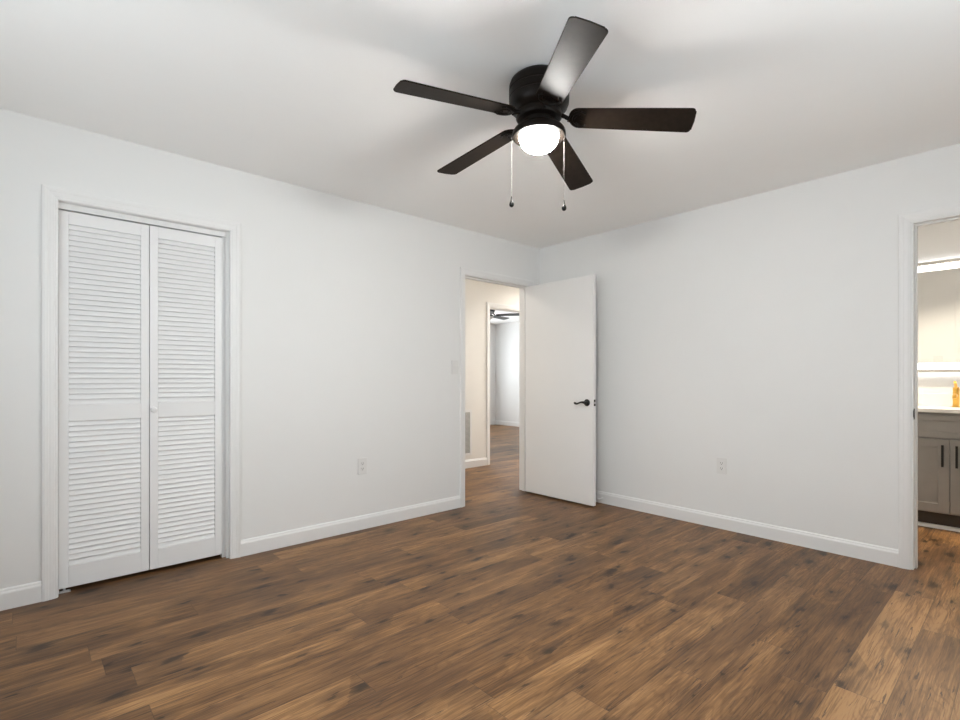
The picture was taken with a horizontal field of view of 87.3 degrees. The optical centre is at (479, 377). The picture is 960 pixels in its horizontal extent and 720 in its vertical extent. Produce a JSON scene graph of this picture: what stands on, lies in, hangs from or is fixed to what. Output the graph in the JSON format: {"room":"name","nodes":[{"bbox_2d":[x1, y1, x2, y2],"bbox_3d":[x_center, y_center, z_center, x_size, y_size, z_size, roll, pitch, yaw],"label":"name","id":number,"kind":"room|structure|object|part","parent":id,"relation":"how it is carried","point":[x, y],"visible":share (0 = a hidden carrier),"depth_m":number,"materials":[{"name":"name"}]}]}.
{"room":"empty bedroom","nodes":[
{"label":"empty bedroom","id":0,"kind":"room"},
{"bbox_2d":[0,108,539,588],"bbox_3d":[-1.098,-0.087,3.628,4.720,2.440,0.120,0,0,-42],"label":"wall","id":1,"kind":"structure","parent":0,"point":[350,309],"depth_m":3.43,"materials":[{"name":"paint"}]},
{"bbox_2d":[0,581,41,610],"bbox_3d":[-2.461,1.074,2.305,0.683,0.102,0.013,0,0,-42],"label":"baseboard","id":2,"kind":"structure","parent":1,"relation":"attached to","point":[30,593],"depth_m":2.48,"materials":[{"name":"paint"}]},
{"bbox_2d":[58,210,221,593],"bbox_3d":[-1.905,0.124,2.883,0.786,2.002,0.063,0,0,-42],"label":"door","id":3,"kind":"structure","parent":1,"relation":"in","point":[140,305],"depth_m":2.85,"materials":[{"name":"paint"}]},
{"bbox_2d":[42,184,240,601],"bbox_3d":[-1.896,0.074,2.894,0.945,2.101,0.138,0,0,-42],"label":"door frame","id":4,"kind":"structure","parent":1,"relation":"attached to","point":[54,199],"depth_m":2.78,"materials":[{"name":"paint"}]},
{"bbox_2d":[241,495,460,556],"bbox_3d":[-0.841,1.074,3.772,1.799,0.102,0.013,0,0,-42],"label":"baseboard","id":5,"kind":"structure","parent":1,"relation":"attached to","point":[254,545],"depth_m":3.63,"materials":[{"name":"paint"}]},
{"bbox_2d":[358,458,366,474],"bbox_3d":[-0.875,0.655,3.742,0.073,0.119,0.011,0,0,-42],"label":"wall outlet","id":6,"kind":"object","parent":1,"relation":"attached to","point":[362,462],"visible":1,"depth_m":3.74,"materials":[{"name":"white plastic"}]},
{"bbox_2d":[451,360,457,373],"bbox_3d":[-0.215,-0.092,4.336,0.073,0.119,0.016,0,0,-42],"label":"light switch","id":7,"kind":"object","parent":1,"relation":"attached to","point":[454,363],"visible":1,"depth_m":4.33,"materials":[{"name":"white plastic"}]},
{"bbox_2d":[460,267,533,506],"bbox_3d":[0.133,0.079,4.742,0.948,2.092,0.156,0,0,-42],"label":"door frame","id":8,"kind":"structure","parent":1,"relation":"attached to","point":[465,273],"depth_m":4.70,"materials":[{"name":"paint"}]},
{"bbox_2d":[525,275,595,505],"bbox_3d":[0.724,0.107,4.644,0.146,1.999,0.816,0,0,-42],"label":"door","id":9,"kind":"structure","parent":1,"relation":"in","point":[560,316],"depth_m":4.60,"materials":[{"name":"paint"}]},
{"bbox_3d":[0.918,0.215,4.373,0.042,0.062,0.062,0,0,-42],"label":"handle","id":10,"kind":"part","parent":9,"relation":"part of","materials":[{"name":"black metal"}]},
{"bbox_2d":[0,424,959,719],"bbox_3d":[0.132,1.169,5.703,9.330,0.088,9.560,0,0,-42],"label":"floor","id":11,"kind":"structure","parent":0,"point":[510,603],"depth_m":2.27,"materials":[{"name":"brown wood"}]},
{"bbox_2d":[918,412,959,531],"bbox_3d":[3.609,0.690,3.832,0.562,0.870,0.920,0,0,-42],"label":"vanity cabinet","id":12,"kind":"object","parent":11,"relation":"on","point":[938,433],"visible":0.59,"depth_m":3.72,"materials":[{"name":"paint"}]},
{"bbox_3d":[3.281,0.722,3.841,0.019,0.538,0.448,0,0,-42],"label":"cabinet door","id":13,"kind":"part","parent":12,"relation":"part of","materials":[{"name":"grey wood"}]},
{"bbox_2d":[918,393,959,412],"bbox_3d":[3.613,0.191,3.836,0.555,0.126,0.944,0,0,-42],"label":"countertop","id":14,"kind":"structure","parent":12,"relation":"on","point":[937,403],"depth_m":4.06,"materials":[{"name":"white stone"}]},
{"bbox_2d":[952,381,959,406],"bbox_3d":[3.696,0.125,3.912,0.161,0.203,0.052,0,0,-42],"label":"soap bottle","id":15,"kind":"object","parent":14,"relation":"on","point":[956,390],"visible":1,"depth_m":3.93,"materials":[{"name":"gold metal"}]},
{"bbox_3d":[3.711,0.066,3.925,0.108,0.086,0.039,0,0,-42],"label":"lever","id":16,"kind":"part","parent":15,"relation":"part of","materials":[{"name":"gold metal"}]},
{"bbox_3d":[3.474,1.112,3.710,0.020,0.026,0.910,0,0,-42],"label":"shoe moulding","id":17,"kind":"part","parent":12,"relation":"part of","materials":[{"name":"paint"}]},
{"bbox_3d":[3.433,0.358,3.673,0.019,0.166,0.900,0,0,-42],"label":"drawer","id":18,"kind":"part","parent":12,"relation":"part of","materials":[{"name":"grey wood"}]},
{"bbox_3d":[3.388,0.571,3.683,0.035,0.160,0.014,0,0,-42],"label":"bar handle","id":19,"kind":"part","parent":12,"relation":"part of","materials":[{"name":"black metal"}]},
{"bbox_3d":[3.584,0.722,3.505,0.019,0.538,0.448,0,0,-42],"label":"cabinet door","id":20,"kind":"part","parent":12,"relation":"part of","materials":[{"name":"grey wood"}]},
{"bbox_3d":[3.439,0.571,3.627,0.035,0.160,0.014,0,0,-42],"label":"bar handle","id":21,"kind":"part","parent":12,"relation":"part of","materials":[{"name":"black metal"}]},
{"bbox_2d":[0,0,959,323],"bbox_3d":[0.132,-1.357,5.703,9.330,0.100,9.560,0,0,-42],"label":"ceiling","id":22,"kind":"structure","parent":0,"point":[783,93],"depth_m":2.29,"materials":[{"name":"paint"}]},
{"bbox_2d":[490,309,518,319],"bbox_3d":[0.138,-1.181,9.182,1.250,0.252,1.224,0,0,-42],"label":"ceiling fan","id":23,"kind":"object","parent":22,"relation":"hanging from","point":[497,316],"visible":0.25,"depth_m":9.07,"materials":[{"name":"metal"}]},
{"bbox_3d":[0.386,-1.135,9.469,0.132,0.033,0.505,0,0,33],"label":"blade","id":24,"kind":"part","parent":23,"relation":"part of","materials":[{"name":"wood"}]},
{"bbox_3d":[0.530,-1.135,9.024,0.505,0.033,0.132,0,0,15],"label":"blade","id":25,"kind":"part","parent":23,"relation":"part of","materials":[{"name":"wood"}]},
{"bbox_2d":[393,16,696,210],"bbox_3d":[0.225,-1.019,2.237,1.279,0.576,1.224,0,0,-42],"label":"ceiling fan","id":26,"kind":"object","parent":22,"relation":"hanging from","point":[538,94],"visible":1,"depth_m":2.11,"materials":[{"name":"black metal"}]},
{"bbox_3d":[-0.087,-1.127,2.030,0.515,0.044,0.131,0,0,-24],"label":"blade","id":27,"kind":"part","parent":26,"relation":"part of","materials":[{"name":"brown wood"}]},
{"bbox_3d":[-0.013,-1.106,2.477,0.132,0.066,0.515,0,0,-42],"label":"blade","id":28,"kind":"part","parent":26,"relation":"part of","materials":[{"name":"brown wood"}]},
{"bbox_3d":[0.138,-0.771,2.202,0.021,0.048,0.021,0,0,-42],"label":"pull knob","id":29,"kind":"part","parent":26,"relation":"part of","materials":[{"name":"black metal"}]},
{"bbox_3d":[0.258,-1.020,2.202,0.173,0.065,0.173,0,0,-42],"label":"lamp shade","id":30,"kind":"part","parent":26,"relation":"part of","materials":[{"name":"white glass"}]},
{"bbox_3d":[0.368,-0.755,2.202,0.021,0.048,0.021,0,0,-42],"label":"pull knob","id":31,"kind":"part","parent":26,"relation":"part of","materials":[{"name":"black metal"}]},
{"bbox_3d":[0.445,-1.086,2.540,0.131,0.094,0.515,0,0,27],"label":"blade","id":32,"kind":"part","parent":26,"relation":"part of","materials":[{"name":"brown wood"}]},
{"bbox_3d":[0.305,-1.121,1.820,0.131,0.059,0.515,0,0,-9],"label":"blade","id":33,"kind":"part","parent":26,"relation":"part of","materials":[{"name":"brown wood"}]},
{"bbox_3d":[0.636,-1.095,2.129,0.515,0.089,0.131,0,0,9],"label":"blade","id":34,"kind":"part","parent":26,"relation":"part of","materials":[{"name":"brown wood"}]},
{"bbox_2d":[465,279,518,459],"bbox_3d":[0.507,-0.087,6.966,7.080,2.440,0.120,0,0,-42],"label":"wall","id":35,"kind":"structure","parent":0,"point":[477,293],"depth_m":6.40,"materials":[{"name":"paint"}]},
{"bbox_2d":[465,410,471,455],"bbox_3d":[-0.240,0.683,6.203,0.368,0.570,0.008,0,0,-42],"label":"air vent","id":36,"kind":"object","parent":35,"relation":"in","point":[467,452],"visible":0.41,"depth_m":6.29,"materials":[{"name":"metal"}]},
{"bbox_2d":[465,457,486,468],"bbox_3d":[-0.971,1.074,5.539,2.852,0.102,0.013,0,0,-42],"label":"baseboard","id":37,"kind":"structure","parent":35,"relation":"attached to","point":[477,462],"depth_m":6.37,"materials":[{"name":"paint"}]},
{"bbox_2d":[486,302,518,464],"bbox_3d":[0.396,0.072,6.854,0.941,2.105,0.138,0,0,-42],"label":"door frame","id":38,"kind":"structure","parent":35,"relation":"attached to","point":[493,306],"depth_m":6.50,"materials":[{"name":"paint"}]},
{"bbox_2d":[490,322,518,421],"bbox_3d":[-0.186,-0.087,9.141,5.190,2.440,4.035,0,0,-42],"label":"wall","id":39,"kind":"structure","parent":0,"point":[504,337],"depth_m":11.98,"materials":[{"name":"paint"}]},
{"bbox_2d":[495,420,518,426],"bbox_3d":[1.684,1.074,10.752,0.013,0.102,3.915,0,0,-42],"label":"baseboard","id":40,"kind":"structure","parent":39,"relation":"attached to","point":[497,422],"depth_m":11.89,"materials":[{"name":"paint"}]},
{"bbox_2d":[540,143,959,549],"bbox_3d":[1.992,-0.087,3.641,0.120,2.440,4.007,0,0,-42],"label":"wall","id":41,"kind":"structure","parent":0,"point":[759,333],"depth_m":3.55,"materials":[{"name":"paint"}]},
{"bbox_2d":[717,457,726,473],"bbox_3d":[1.803,0.655,3.752,0.011,0.119,0.073,0,0,-42],"label":"wall outlet","id":42,"kind":"object","parent":41,"relation":"attached to","point":[721,462],"visible":1,"depth_m":3.75,"materials":[{"name":"white plastic"}]},
{"bbox_2d":[596,490,898,566],"bbox_3d":[1.544,1.074,4.037,0.013,0.102,2.820,0,0,-42],"label":"baseboard","id":43,"kind":"structure","parent":41,"relation":"attached to","point":[859,550],"depth_m":3.53,"materials":[{"name":"paint"}]},
{"bbox_2d":[899,203,959,569],"bbox_3d":[2.860,0.077,2.681,0.156,2.096,0.957,0,0,-42],"label":"door frame","id":44,"kind":"structure","parent":41,"relation":"attached to","point":[909,223],"depth_m":2.96,"materials":[{"name":"paint"}]},
{"bbox_2d":[918,220,959,393],"bbox_3d":[4.245,-0.087,3.640,0.120,2.440,2.900,0,0,-42],"label":"wall","id":45,"kind":"structure","parent":0,"point":[941,241],"depth_m":4.11,"materials":[{"name":"paint"}]},
{"bbox_2d":[918,393,952,405],"bbox_3d":[3.811,0.177,4.015,0.020,0.099,0.944,0,0,-42],"label":"backsplash","id":46,"kind":"structure","parent":45,"relation":"attached to","point":[926,399],"depth_m":4.10,"materials":[{"name":"white stone"}]},
{"bbox_2d":[918,258,959,372],"bbox_3d":[3.797,-0.496,4.003,0.058,0.906,0.940,0,0,-42],"label":"bathroom mirror","id":47,"kind":"object","parent":45,"relation":"attached to","point":[938,281],"visible":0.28,"depth_m":4.07,"materials":[{"name":"clear glass"}]}
]}

